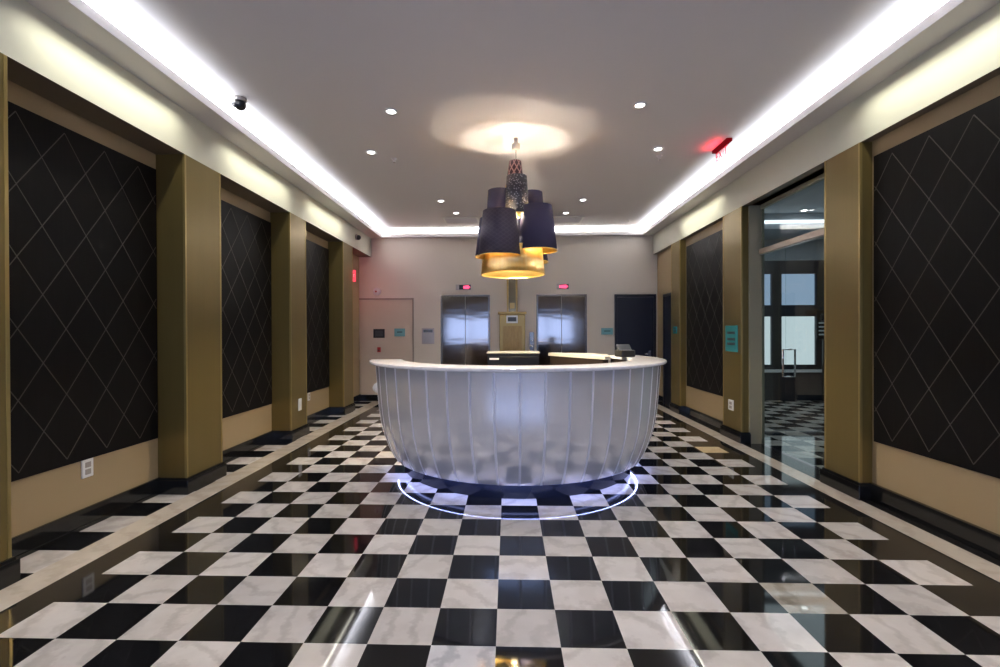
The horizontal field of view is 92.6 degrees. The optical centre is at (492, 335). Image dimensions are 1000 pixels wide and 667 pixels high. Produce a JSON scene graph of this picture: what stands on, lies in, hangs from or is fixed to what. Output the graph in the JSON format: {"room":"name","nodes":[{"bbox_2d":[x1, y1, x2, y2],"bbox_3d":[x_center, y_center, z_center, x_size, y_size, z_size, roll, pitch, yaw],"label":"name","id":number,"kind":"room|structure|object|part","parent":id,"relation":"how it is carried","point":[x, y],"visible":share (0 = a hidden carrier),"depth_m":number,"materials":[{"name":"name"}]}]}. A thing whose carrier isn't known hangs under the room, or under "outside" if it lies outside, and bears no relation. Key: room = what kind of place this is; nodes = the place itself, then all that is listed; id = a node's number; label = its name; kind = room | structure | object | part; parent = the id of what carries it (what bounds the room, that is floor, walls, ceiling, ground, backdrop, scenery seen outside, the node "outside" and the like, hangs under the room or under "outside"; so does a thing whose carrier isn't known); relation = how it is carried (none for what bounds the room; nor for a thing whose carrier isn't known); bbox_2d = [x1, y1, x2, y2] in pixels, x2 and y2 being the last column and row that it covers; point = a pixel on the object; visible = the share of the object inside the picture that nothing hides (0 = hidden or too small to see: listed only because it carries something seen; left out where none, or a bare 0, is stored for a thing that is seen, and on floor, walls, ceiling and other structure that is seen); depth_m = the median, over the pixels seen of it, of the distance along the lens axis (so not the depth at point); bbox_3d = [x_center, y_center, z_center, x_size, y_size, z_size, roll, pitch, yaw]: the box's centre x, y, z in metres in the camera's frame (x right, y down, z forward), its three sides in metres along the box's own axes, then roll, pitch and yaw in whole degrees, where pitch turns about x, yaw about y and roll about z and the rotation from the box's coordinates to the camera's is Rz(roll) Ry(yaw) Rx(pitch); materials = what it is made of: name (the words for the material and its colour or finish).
{"room":"lobby","nodes":[
{"label":"lobby","id":0,"kind":"room"},
{"bbox_2d":[7,80,359,537],"bbox_3d":[-3.235,-0.377,3.708,0.290,3.665,13.200,0,0,2],"label":"wall","id":1,"kind":"structure","parent":0,"point":[37,500],"depth_m":3.82,"materials":[{"name":"paint"}]},
{"bbox_2d":[8,101,157,481],"bbox_3d":[-3.082,-0.280,3.591,0.022,2.440,1.505,0,0,2],"label":"wall panel","id":2,"kind":"object","parent":1,"relation":"attached to","point":[83,217],"visible":0.99,"depth_m":3.53,"materials":[{"name":"black fabric"}]},
{"bbox_2d":[81,458,92,478],"bbox_3d":[-3.079,1.010,3.632,0.014,0.140,0.095,0,0,2],"label":"power outlet","id":3,"kind":"object","parent":1,"relation":"attached to","point":[86,465],"visible":1,"depth_m":3.62,"materials":[{"name":"white plastic"}]},
{"bbox_2d":[85,461,90,474],"bbox_3d":[-3.073,1.011,3.632,0.002,0.093,0.048,0,0,2],"label":"socket","id":4,"kind":"object","parent":3,"relation":"attached to","point":[87,463],"depth_m":3.63,"materials":[{"name":"grey plastic"}]},
{"bbox_2d":[0,0,370,256],"bbox_3d":[-3.016,-1.846,3.693,0.380,0.400,13.200,0,0,2],"label":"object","id":5,"kind":"structure","parent":1,"relation":"attached to","point":[46,59],"depth_m":3.77,"materials":[{"name":"paint"}]},
{"bbox_2d":[12,394,360,558],"bbox_3d":[-3.040,1.375,4.511,0.032,0.150,11.600,0,0,2],"label":"baseboard","id":6,"kind":"structure","parent":1,"relation":"attached to","point":[27,543],"depth_m":3.73,"materials":[{"name":"black"}]},
{"bbox_2d":[25,0,381,236],"bbox_3d":[-2.851,-2.084,3.632,0.555,0.075,13.090,0,0,2],"label":"trim","id":7,"kind":"structure","parent":1,"relation":"attached to","point":[76,16],"depth_m":3.97,"materials":[{"name":"grey paint"}]},
{"bbox_2d":[221,200,271,418],"bbox_3d":[-3.013,-0.290,5.682,0.022,2.440,1.520,0,0,2],"label":"wall panel","id":8,"kind":"object","parent":1,"relation":"attached to","point":[245,236],"visible":0.7,"depth_m":5.80,"materials":[{"name":"black fabric"}]},
{"bbox_2d":[306,239,329,392],"bbox_3d":[-2.944,-0.301,7.746,0.022,2.440,1.530,0,0,2],"label":"wall panel","id":9,"kind":"object","parent":1,"relation":"attached to","point":[317,256],"visible":0.62,"depth_m":7.99,"materials":[{"name":"black fabric"}]},
{"bbox_2d":[355,234,360,239],"bbox_3d":[-2.592,-1.898,9.242,0.098,0.113,0.110,0,0,2],"label":"security camera","id":10,"kind":"object","parent":1,"relation":"attached to","point":[357,237],"visible":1,"depth_m":9.21,"materials":[{"name":"grey plastic"}]},
{"bbox_2d":[0,401,999,666],"bbox_3d":[0.116,1.442,3.605,6.680,0.001,13.200,0,0,2],"label":"floor","id":11,"kind":"structure","parent":0,"point":[320,548],"depth_m":2.88,"materials":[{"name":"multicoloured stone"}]},
{"bbox_2d":[0,53,20,589],"bbox_3d":[-2.977,-0.090,2.558,0.300,3.100,0.575,0,0,2],"label":"pillar","id":12,"kind":"structure","parent":11,"relation":"on","point":[10,573],"depth_m":2.79,"materials":[{"name":"gold metal"}]},
{"bbox_3d":[-2.856,-0.164,2.804,0.022,2.952,0.022,0,0,2],"label":"corner trim","id":13,"kind":"part","parent":12,"relation":"part of","materials":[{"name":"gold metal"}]},
{"bbox_2d":[156,154,226,494],"bbox_3d":[-2.908,-0.101,4.629,0.300,3.100,0.600,0,0,2],"label":"pillar","id":14,"kind":"structure","parent":11,"relation":"on","point":[188,191],"depth_m":4.40,"materials":[{"name":"gold metal"}]},
{"bbox_3d":[-2.804,-0.172,4.362,0.022,2.952,0.022,0,0,2],"label":"corner trim","id":15,"kind":"part","parent":14,"relation":"part of","materials":[{"name":"gold metal"}]},
{"bbox_3d":[-2.786,-0.174,4.888,0.022,2.952,0.022,0,0,2],"label":"corner trim","id":16,"kind":"part","parent":14,"relation":"part of","materials":[{"name":"gold metal"}]},
{"bbox_2d":[270,212,309,441],"bbox_3d":[-2.838,-0.111,6.708,0.300,3.100,0.560,0,0,2],"label":"pillar","id":17,"kind":"structure","parent":11,"relation":"on","point":[288,231],"depth_m":6.46,"materials":[{"name":"gold metal"}]},
{"bbox_3d":[-2.734,-0.182,6.461,0.022,2.952,0.022,0,0,2],"label":"corner trim","id":18,"kind":"part","parent":17,"relation":"part of","materials":[{"name":"gold metal"}]},
{"bbox_2d":[298,398,301,410],"bbox_3d":[-2.707,0.976,6.719,0.014,0.165,0.090,0,0,2],"label":"power outlet","id":19,"kind":"object","parent":17,"relation":"attached to","point":[300,399],"visible":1,"depth_m":6.71,"materials":[{"name":"white plastic"}]},
{"bbox_3d":[-2.718,-0.185,6.947,0.022,2.952,0.022,0,0,2],"label":"corner trim","id":20,"kind":"part","parent":17,"relation":"part of","materials":[{"name":"gold metal"}]},
{"bbox_2d":[328,241,354,414],"bbox_3d":[-2.769,-0.122,8.787,0.300,3.100,0.580,0,0,2],"label":"pillar","id":21,"kind":"structure","parent":11,"relation":"on","point":[341,394],"depth_m":8.53,"materials":[{"name":"gold metal"}]},
{"bbox_3d":[-2.665,-0.193,8.530,0.022,2.952,0.022,0,0,2],"label":"corner trim","id":22,"kind":"part","parent":21,"relation":"part of","materials":[{"name":"gold metal"}]},
{"bbox_3d":[-2.648,-0.195,9.035,0.022,2.952,0.022,0,0,2],"label":"corner trim","id":23,"kind":"part","parent":21,"relation":"part of","materials":[{"name":"gold metal"}]},
{"bbox_2d":[353,270,355,281],"bbox_3d":[-2.679,-1.123,9.065,0.170,0.220,0.048,0,0,2],"label":"exit sign","id":24,"kind":"object","parent":21,"relation":"attached to","point":[354,271],"visible":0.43,"depth_m":9.04,"materials":[{"name":"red plastic"}]},
{"bbox_2d":[487,351,539,364],"bbox_3d":[0.309,0.833,7.059,0.760,1.182,0.498,0,0,2],"label":"base cabinet","id":25,"kind":"object","parent":11,"relation":"on","point":[493,357],"visible":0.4,"depth_m":6.82,"materials":[{"name":"black laminate"}]},
{"bbox_2d":[487,351,539,352],"bbox_3d":[0.306,0.251,7.058,0.760,0.017,0.495,0,0,2],"label":"countertop","id":26,"kind":"structure","parent":25,"relation":"on","point":[488,351],"depth_m":6.82,"materials":[{"name":"white stone"}]},
{"bbox_3d":[0.299,0.466,6.819,0.700,0.320,0.015,0,0,2],"label":"drawer","id":27,"kind":"part","parent":25,"relation":"part of","materials":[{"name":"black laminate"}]},
{"bbox_2d":[369,353,666,498],"bbox_3d":[0.509,0.843,5.056,3.195,1.180,2.331,0,0,-34],"label":"reception desk","id":28,"kind":"object","parent":11,"relation":"on","point":[578,423],"visible":1,"depth_m":4.08,"materials":[{"name":"silver metal"}]},
{"bbox_2d":[369,355,666,372],"bbox_3d":[0.452,0.279,4.751,3.232,0.035,1.813,0,0,-15],"label":"countertop","id":29,"kind":"structure","parent":28,"relation":"on","point":[637,362],"depth_m":4.10,"materials":[{"name":"stone"}]},
{"bbox_2d":[548,353,609,359],"bbox_3d":[1.227,0.265,6.195,0.448,0.040,1.239,0,0,-27],"label":"countertop","id":30,"kind":"structure","parent":28,"relation":"on","point":[575,355],"depth_m":6.04,"materials":[{"name":"white stone"}]},
{"bbox_2d":[615,344,634,356],"bbox_3d":[1.542,0.180,5.553,0.180,0.143,0.160,0,0,-18],"label":"card terminal","id":31,"kind":"object","parent":28,"relation":"on","point":[623,350],"visible":1,"depth_m":5.50,"materials":[{"name":"black plastic"}]},
{"bbox_2d":[670,240,685,413],"bbox_3d":[3.374,-0.144,8.692,0.135,3.095,0.500,0,0,2],"label":"pillar","id":32,"kind":"structure","parent":11,"relation":"on","point":[678,249],"depth_m":8.54,"materials":[{"name":"gold metal"}]},
{"bbox_3d":[3.350,-0.217,8.905,0.022,2.947,0.022,0,0,2],"label":"corner trim","id":33,"kind":"part","parent":32,"relation":"part of","materials":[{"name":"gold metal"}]},
{"bbox_3d":[3.336,-0.214,8.480,0.022,2.947,0.022,0,0,2],"label":"corner trim","id":34,"kind":"part","parent":32,"relation":"part of","materials":[{"name":"gold metal"}]},
{"bbox_2d":[720,206,750,443],"bbox_3d":[3.301,-0.133,6.501,0.135,3.095,0.596,0,0,2],"label":"pillar","id":35,"kind":"structure","parent":11,"relation":"on","point":[735,426],"depth_m":6.33,"materials":[{"name":"gold metal"}]},
{"bbox_3d":[3.279,-0.206,6.763,0.022,2.947,0.022,0,0,2],"label":"corner trim","id":36,"kind":"part","parent":35,"relation":"part of","materials":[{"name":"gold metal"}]},
{"bbox_2d":[728,399,733,410],"bbox_3d":[3.261,0.955,6.530,0.014,0.140,0.140,0,0,2],"label":"power outlet","id":37,"kind":"object","parent":35,"relation":"attached to","point":[730,402],"visible":1,"depth_m":6.51,"materials":[{"name":"white plastic"}]},
{"bbox_2d":[725,325,737,351],"bbox_3d":[3.257,0.048,6.505,0.014,0.355,0.340,0,0,2],"label":"wall sign","id":38,"kind":"object","parent":35,"relation":"attached to","point":[731,332],"visible":1,"depth_m":6.49,"materials":[{"name":"teal plastic"}]},
{"bbox_3d":[3.261,-0.203,6.241,0.022,2.947,0.022,0,0,2],"label":"corner trim","id":39,"kind":"part","parent":35,"relation":"part of","materials":[{"name":"gold metal"}]},
{"bbox_2d":[820,142,871,500],"bbox_3d":[3.229,-0.122,4.364,0.135,3.095,0.520,0,0,2],"label":"pillar","id":40,"kind":"structure","parent":11,"relation":"on","point":[847,469],"depth_m":4.25,"materials":[{"name":"gold metal"}]},
{"bbox_3d":[3.206,-0.195,4.588,0.022,2.947,0.022,0,0,2],"label":"corner trim","id":41,"kind":"part","parent":40,"relation":"part of","materials":[{"name":"gold metal"}]},
{"bbox_3d":[3.191,-0.193,4.142,0.022,2.947,0.022,0,0,2],"label":"corner trim","id":42,"kind":"part","parent":40,"relation":"part of","materials":[{"name":"gold metal"}]},
{"bbox_2d":[359,228,657,364],"bbox_3d":[0.391,-0.474,10.290,7.100,3.765,0.200,0,0,2],"label":"wall","id":43,"kind":"structure","parent":0,"point":[424,270],"depth_m":10.20,"materials":[{"name":"paint"}]},
{"bbox_2d":[361,395,377,400],"bbox_3d":[-0.150,1.343,10.205,5.430,0.135,0.025,0,0,2],"label":"baseboard","id":44,"kind":"structure","parent":43,"relation":"attached to","point":[363,397],"depth_m":10.28,"materials":[{"name":"black"}]},
{"bbox_2d":[372,383,377,392],"bbox_3d":[-1.262,0.580,5.300,0.136,0.118,0.143,0,0,2],"label":"dispenser","id":45,"kind":"object","parent":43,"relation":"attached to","point":[374,387],"visible":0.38,"depth_m":5.25,"materials":[{"name":"white plastic"}]},
{"bbox_2d":[373,288,380,295],"bbox_3d":[-2.483,-0.935,10.253,0.170,0.170,0.062,0,0,2],"label":"smoke detector","id":46,"kind":"object","parent":43,"relation":"attached to","point":[376,291],"visible":1,"depth_m":10.24,"materials":[{"name":"white plastic"}]},
{"bbox_2d":[359,298,413,394],"bbox_3d":[-2.270,0.312,10.268,1.175,2.215,0.030,0,0,2],"label":"door","id":47,"kind":"structure","parent":43,"relation":"in","point":[389,314],"depth_m":10.27,"materials":[{"name":"paint"}]},
{"bbox_2d":[373,329,384,337],"bbox_3d":[-2.437,-0.035,10.268,0.245,0.190,0.014,0,0,2],"label":"wall sign","id":48,"kind":"object","parent":47,"relation":"attached to","point":[377,333],"visible":1,"depth_m":10.26,"materials":[{"name":"black plastic"}]},
{"bbox_3d":[-2.270,0.312,10.268,1.175,2.215,0.030,0,0,2],"label":"frame","id":49,"kind":"part","parent":47,"relation":"part of","materials":[{"name":"brown"}]},
{"bbox_2d":[394,328,404,335],"bbox_3d":[-1.990,-0.057,10.253,0.230,0.170,0.014,0,0,2],"label":"wall sign","id":50,"kind":"object","parent":47,"relation":"attached to","point":[400,331],"visible":1,"depth_m":10.25,"materials":[{"name":"teal plastic"}]},
{"bbox_2d":[422,328,433,343],"bbox_3d":[-1.379,0.021,10.242,0.270,0.340,0.020,0,0,2],"label":"plate","id":51,"kind":"object","parent":43,"relation":"attached to","point":[427,333],"visible":1,"depth_m":10.24,"materials":[{"name":"grey metal"}]},
{"bbox_2d":[456,284,470,289],"bbox_3d":[-0.619,-1.022,10.208,0.330,0.120,0.027,0,0,2],"label":"indicator","id":52,"kind":"object","parent":43,"relation":"attached to","point":[458,286],"visible":1,"depth_m":10.20,"materials":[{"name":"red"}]},
{"bbox_2d":[441,295,489,364],"bbox_3d":[-0.577,0.278,10.196,1.055,2.270,0.060,0,0,2],"label":"elevator door","id":53,"kind":"structure","parent":43,"relation":"in","point":[457,311],"depth_m":10.21,"materials":[{"name":"silver metal"}]},
{"bbox_3d":[-0.823,0.292,10.227,0.486,2.223,0.012,0,0,2],"label":"door","id":54,"kind":"part","parent":53,"relation":"part of","materials":[{"name":"metal"}]},
{"bbox_3d":[-0.329,0.290,10.210,0.486,2.223,0.012,0,0,2],"label":"door","id":55,"kind":"part","parent":53,"relation":"part of","materials":[{"name":"metal"}]},
{"bbox_2d":[370,231,653,238],"bbox_3d":[0.380,-2.128,10.127,6.700,0.075,0.110,0,0,2],"label":"trim","id":56,"kind":"structure","parent":43,"relation":"attached to","point":[594,233],"depth_m":10.10,"materials":[{"name":"grey paint"}]},
{"bbox_2d":[498,278,526,350],"bbox_3d":[0.418,-0.651,10.073,0.600,2.880,0.230,0,0,2],"label":"chute","id":57,"kind":"object","parent":43,"relation":"attached to","point":[511,322],"visible":0.66,"depth_m":9.98,"materials":[{"name":"gold metal"}]},
{"bbox_3d":[0.412,-0.330,9.983,0.240,0.160,0.015,0,0,2],"label":"notice frame","id":58,"kind":"part","parent":57,"relation":"part of","materials":[{"name":"white plastic"}]},
{"bbox_3d":[0.419,0.235,9.984,0.400,0.850,0.017,0,0,2],"label":"mailbox door","id":59,"kind":"part","parent":57,"relation":"part of","materials":[{"name":"gold metal"}]},
{"bbox_3d":[0.419,-0.461,10.074,0.600,0.060,0.230,0,0,2],"label":"cornice","id":60,"kind":"part","parent":57,"relation":"part of","materials":[{"name":"brown wood"}]},
{"bbox_3d":[0.418,-1.291,10.125,0.230,1.600,0.120,0,0,2],"label":"chute rail","id":61,"kind":"part","parent":57,"relation":"part of","materials":[{"name":"gold metal"}]},
{"bbox_3d":[0.418,-1.291,10.135,0.150,1.600,0.100,0,0,2],"label":"chute glass","id":62,"kind":"part","parent":57,"relation":"part of","materials":[{"name":"clear glass"}]},
{"bbox_2d":[529,332,533,350],"bbox_3d":[0.840,0.147,10.166,0.100,0.420,0.025,0,0,2],"label":"panel","id":63,"kind":"object","parent":43,"relation":"attached to","point":[531,334],"visible":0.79,"depth_m":10.16,"materials":[{"name":"silver metal"}]},
{"bbox_2d":[536,294,586,364],"bbox_3d":[1.472,0.270,10.128,1.065,2.270,0.060,0,0,2],"label":"elevator door","id":64,"kind":"structure","parent":43,"relation":"in","point":[548,306],"depth_m":10.14,"materials":[{"name":"silver metal"}]},
{"bbox_3d":[1.223,0.284,10.158,0.492,2.223,0.012,0,0,2],"label":"door","id":65,"kind":"part","parent":64,"relation":"part of","materials":[{"name":"metal"}]},
{"bbox_3d":[1.722,0.282,10.142,0.492,2.223,0.012,0,0,2],"label":"door","id":66,"kind":"part","parent":64,"relation":"part of","materials":[{"name":"metal"}]},
{"bbox_2d":[557,284,568,288],"bbox_3d":[1.495,-1.031,10.137,0.260,0.120,0.027,0,0,2],"label":"indicator","id":67,"kind":"object","parent":43,"relation":"attached to","point":[559,286],"visible":1,"depth_m":10.12,"materials":[{"name":"red"}]},
{"bbox_2d":[601,328,612,334],"bbox_3d":[2.431,-0.079,10.118,0.245,0.140,0.014,0,0,2],"label":"wall sign","id":68,"kind":"object","parent":43,"relation":"attached to","point":[604,331],"visible":1,"depth_m":10.11,"materials":[{"name":"teal plastic"}]},
{"bbox_2d":[614,294,655,356],"bbox_3d":[3.021,0.269,10.066,0.865,2.260,0.080,0,0,2],"label":"door","id":69,"kind":"structure","parent":43,"relation":"in","point":[635,314],"depth_m":10.08,"materials":[{"name":"black paint"}]},
{"bbox_2d":[83,0,948,230],"bbox_3d":[0.161,-2.298,3.585,6.900,0.150,13.600,0,0,2],"label":"ceiling","id":70,"kind":"structure","parent":0,"point":[464,79],"depth_m":4.16,"materials":[{"name":"paint"}]},
{"bbox_2d":[231,95,246,110],"bbox_3d":[-2.361,-2.160,4.465,0.120,0.114,0.132,0,0,2],"label":"security camera","id":71,"kind":"object","parent":70,"relation":"attached to","point":[239,103],"visible":1,"depth_m":4.43,"materials":[{"name":"grey plastic"}]},
{"bbox_2d":[365,150,376,154],"bbox_3d":[-1.476,-2.221,5.811,0.136,0.012,0.136,0,0,2],"label":"recessed light","id":72,"kind":"object","parent":70,"relation":"in","point":[369,152],"visible":1,"depth_m":5.81,"materials":[{"name":"white plastic"}]},
{"bbox_2d":[384,108,397,115],"bbox_3d":[-1.006,-2.218,4.745,0.136,0.012,0.136,0,0,2],"label":"recessed light","id":73,"kind":"object","parent":70,"relation":"in","point":[389,111],"visible":1,"depth_m":4.74,"materials":[{"name":"white plastic"}]},
{"bbox_2d":[443,217,478,223],"bbox_3d":[-0.603,-2.238,9.329,0.670,0.020,0.470,0,0,2],"label":"ceiling vent","id":74,"kind":"object","parent":70,"relation":"in","point":[448,220],"visible":0.96,"depth_m":9.32,"materials":[{"name":"white plastic"}]},
{"bbox_2d":[445,218,477,222],"bbox_3d":[-0.603,-2.242,9.329,0.610,0.008,0.406,0,0,2],"label":"grille","id":75,"kind":"object","parent":74,"relation":"attached to","point":[447,220],"depth_m":9.33,"materials":[{"name":"white metal"}]},
{"bbox_2d":[475,138,557,278],"bbox_3d":[0.253,-1.458,5.382,0.894,1.548,0.833,0,0,-9],"label":"pendant lamp","id":76,"kind":"object","parent":70,"relation":"hanging from","point":[507,248],"visible":1,"depth_m":5.11,"materials":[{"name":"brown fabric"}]},
{"bbox_3d":[0.025,-1.127,5.537,0.450,0.440,0.450,0,0,2],"label":"lampshade","id":77,"kind":"part","parent":76,"relation":"part of","materials":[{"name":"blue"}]},
{"bbox_3d":[0.086,-1.407,5.453,0.330,0.480,0.330,0,0,2],"label":"lampshade","id":78,"kind":"part","parent":76,"relation":"part of","materials":[{"name":"blue"}]},
{"bbox_3d":[0.078,-1.096,5.175,0.472,0.490,0.472,0,0,2],"label":"lampshade","id":79,"kind":"part","parent":76,"relation":"part of","materials":[{"name":"black fabric"}]},
{"bbox_3d":[0.233,-0.838,5.431,0.720,0.300,0.720,0,0,2],"label":"lampshade","id":80,"kind":"part","parent":76,"relation":"part of","materials":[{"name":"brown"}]},
{"bbox_3d":[0.259,-1.830,5.425,0.216,0.285,0.216,0,0,2],"label":"lampshade","id":81,"kind":"part","parent":76,"relation":"part of","materials":[{"name":"pink fabric"}]},
{"bbox_3d":[0.270,-1.539,5.276,0.270,0.425,0.270,0,0,2],"label":"lampshade","id":82,"kind":"part","parent":76,"relation":"part of","materials":[{"name":"black fabric"}]},
{"bbox_3d":[0.447,-1.379,5.461,0.330,0.500,0.330,0,0,2],"label":"lampshade","id":83,"kind":"part","parent":76,"relation":"part of","materials":[{"name":"blue"}]},
{"bbox_3d":[0.490,-1.168,5.241,0.440,0.490,0.440,0,0,2],"label":"lampshade","id":84,"kind":"part","parent":76,"relation":"part of","materials":[{"name":"blue"}]},
{"bbox_2d":[553,216,584,223],"bbox_3d":[1.412,-2.246,9.307,0.680,0.020,0.520,0,0,2],"label":"ceiling vent","id":85,"kind":"object","parent":70,"relation":"in","point":[557,219],"visible":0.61,"depth_m":9.28,"materials":[{"name":"white plastic"}]},
{"bbox_2d":[554,217,581,222],"bbox_3d":[1.412,-2.250,9.307,0.620,0.008,0.456,0,0,2],"label":"grille","id":86,"kind":"object","parent":85,"relation":"attached to","point":[556,219],"depth_m":9.29,"materials":[{"name":"white metal"}]},
{"bbox_2d":[633,102,646,108],"bbox_3d":[1.432,-2.228,4.634,0.136,0.012,0.136,0,0,2],"label":"recessed light","id":87,"kind":"object","parent":70,"relation":"in","point":[639,105],"visible":1,"depth_m":4.63,"materials":[{"name":"white plastic"}]},
{"bbox_2d":[652,147,663,151],"bbox_3d":[1.994,-2.235,5.746,0.136,0.012,0.136,0,0,2],"label":"recessed light","id":88,"kind":"object","parent":70,"relation":"in","point":[656,149],"visible":1,"depth_m":5.75,"materials":[{"name":"white plastic"}]},
{"bbox_2d":[712,138,731,161],"bbox_3d":[2.700,-2.148,5.622,0.060,0.190,0.400,0,0,2],"label":"exit sign","id":89,"kind":"object","parent":70,"relation":"hanging from","point":[726,141],"visible":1,"depth_m":5.61,"materials":[{"name":"plastic"}]},
{"bbox_2d":[764,220,823,223],"bbox_3d":[6.397,-2.160,9.065,4.200,0.060,0.028,0,0,2],"label":"light strip","id":90,"kind":"object","parent":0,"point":[765,221],"visible":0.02,"depth_m":9.07,"materials":[{"name":"white plastic"}]},
{"bbox_2d":[764,180,823,212],"bbox_3d":[6.179,-2.382,6.586,5.270,0.130,7.200,0,0,2],"label":"ceiling","id":91,"kind":"structure","parent":0,"point":[811,198],"depth_m":8.37,"materials":[{"name":"grey paint"}]},
{"bbox_2d":[764,239,823,260],"bbox_3d":[6.358,-0.516,10.241,5.370,3.800,0.100,0,0,2],"label":"wall","id":92,"kind":"structure","parent":0,"point":[813,249],"depth_m":10.18,"materials":[{"name":"grey paint"}]},
{"bbox_2d":[764,213,823,239],"bbox_3d":[6.281,-2.183,9.635,5.270,0.300,1.100,0,0,2],"label":"trim","id":93,"kind":"structure","parent":92,"relation":"attached to","point":[791,230],"depth_m":9.11,"materials":[{"name":"grey paint"}]},
{"bbox_2d":[764,260,823,400],"bbox_3d":[6.365,-0.095,10.113,5.050,2.960,0.160,0,0,2],"label":"window","id":94,"kind":"structure","parent":92,"relation":"in","point":[793,290],"depth_m":10.11,"materials":[{"name":"black"}]},
{"bbox_3d":[5.503,0.118,10.178,0.820,1.020,0.010,0,0,2],"label":"pane","id":95,"kind":"part","parent":94,"relation":"part of","materials":[{"name":"white glass"}]},
{"bbox_3d":[5.498,-0.962,10.173,0.820,0.660,0.010,0,0,2],"label":"pane","id":96,"kind":"part","parent":94,"relation":"part of","materials":[{"name":"blue glass"}]},
{"bbox_3d":[6.369,0.755,10.117,5.050,0.060,0.160,0,0,2],"label":"sill","id":97,"kind":"part","parent":94,"relation":"part of","materials":[{"name":"white"}]},
{"bbox_3d":[6.477,0.114,10.146,0.710,1.020,0.010,0,0,2],"label":"pane","id":98,"kind":"part","parent":94,"relation":"part of","materials":[{"name":"white glass"}]},
{"bbox_3d":[6.473,-0.966,10.140,0.710,0.660,0.010,0,0,2],"label":"pane","id":99,"kind":"part","parent":94,"relation":"part of","materials":[{"name":"blue glass"}]},
{"bbox_2d":[765,401,823,467],"bbox_3d":[6.194,1.403,6.604,5.270,0.001,7.200,0,0,2],"label":"floor","id":100,"kind":"structure","parent":0,"point":[794,428],"depth_m":7.18,"materials":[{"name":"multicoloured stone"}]},
{"bbox_2d":[811,310,823,402],"bbox_3d":[6.855,0.434,9.879,0.360,1.900,0.240,0,0,2],"label":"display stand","id":101,"kind":"object","parent":100,"relation":"on","point":[819,313],"visible":0.56,"depth_m":9.86,"materials":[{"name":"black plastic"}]},
{"bbox_3d":[6.856,0.734,9.881,0.040,1.300,0.040,0,0,2],"label":"post","id":102,"kind":"part","parent":101,"relation":"part of","materials":[{"name":"black plastic"}]},
{"bbox_2d":[657,75,999,534],"bbox_3d":[3.357,-0.403,3.488,0.180,3.665,13.200,0,0,2],"label":"wall","id":103,"kind":"structure","parent":0,"point":[973,497],"depth_m":3.67,"materials":[{"name":"paint"}]},
{"bbox_2d":[663,293,670,405],"bbox_3d":[3.450,0.290,9.347,0.030,2.220,0.610,0,0,2],"label":"door","id":104,"kind":"structure","parent":103,"relation":"in","point":[666,297],"depth_m":9.42,"materials":[{"name":"black paint"}]},
{"bbox_2d":[686,229,722,395],"bbox_3d":[3.393,-0.326,7.590,0.022,2.440,1.600,0,0,2],"label":"wall panel","id":105,"kind":"object","parent":103,"relation":"attached to","point":[704,257],"visible":0.78,"depth_m":7.55,"materials":[{"name":"black fabric"}]},
{"bbox_2d":[748,205,764,443],"bbox_3d":[3.441,-0.134,6.223,0.195,3.100,0.020,0,0,2],"label":"trim","id":106,"kind":"structure","parent":103,"relation":"attached to","point":[754,212],"depth_m":6.21,"materials":[{"name":"beige metal"}]},
{"bbox_2d":[759,173,823,443],"bbox_3d":[3.472,-0.131,5.407,0.080,3.100,1.610,0,0,2],"label":"door frame","id":107,"kind":"structure","parent":103,"relation":"in","point":[819,233],"depth_m":5.97,"materials":[{"name":"metal"}]},
{"bbox_2d":[782,349,795,377],"bbox_3d":[3.470,0.193,5.193,0.159,2.455,0.950,0,0,2],"label":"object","id":108,"kind":"structure","parent":107,"relation":"attached to","point":[782,349],"depth_m":5.60,"materials":[{"name":"silver metal"}]},
{"bbox_2d":[643,0,999,234],"bbox_3d":[3.200,-2.107,3.430,0.535,0.075,13.090,0,0,2],"label":"trim","id":109,"kind":"structure","parent":103,"relation":"attached to","point":[953,15],"depth_m":4.01,"materials":[{"name":"grey paint"}]},
{"bbox_2d":[653,3,999,253],"bbox_3d":[3.351,-1.871,3.481,0.360,0.400,13.200,0,0,2],"label":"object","id":110,"kind":"structure","parent":103,"relation":"attached to","point":[969,57],"depth_m":4.01,"materials":[{"name":"paint"}]},
{"bbox_2d":[658,395,999,559],"bbox_3d":[3.283,1.351,4.300,0.035,0.150,11.600,0,0,2],"label":"baseboard","id":111,"kind":"structure","parent":103,"relation":"attached to","point":[981,539],"depth_m":3.52,"materials":[{"name":"black"}]},
{"bbox_2d":[874,96,999,478],"bbox_3d":[3.252,-0.305,3.352,0.022,2.440,1.480,0,0,2],"label":"wall panel","id":112,"kind":"object","parent":103,"relation":"attached to","point":[937,190],"visible":1,"depth_m":3.45,"materials":[{"name":"black fabric"}]}
]}

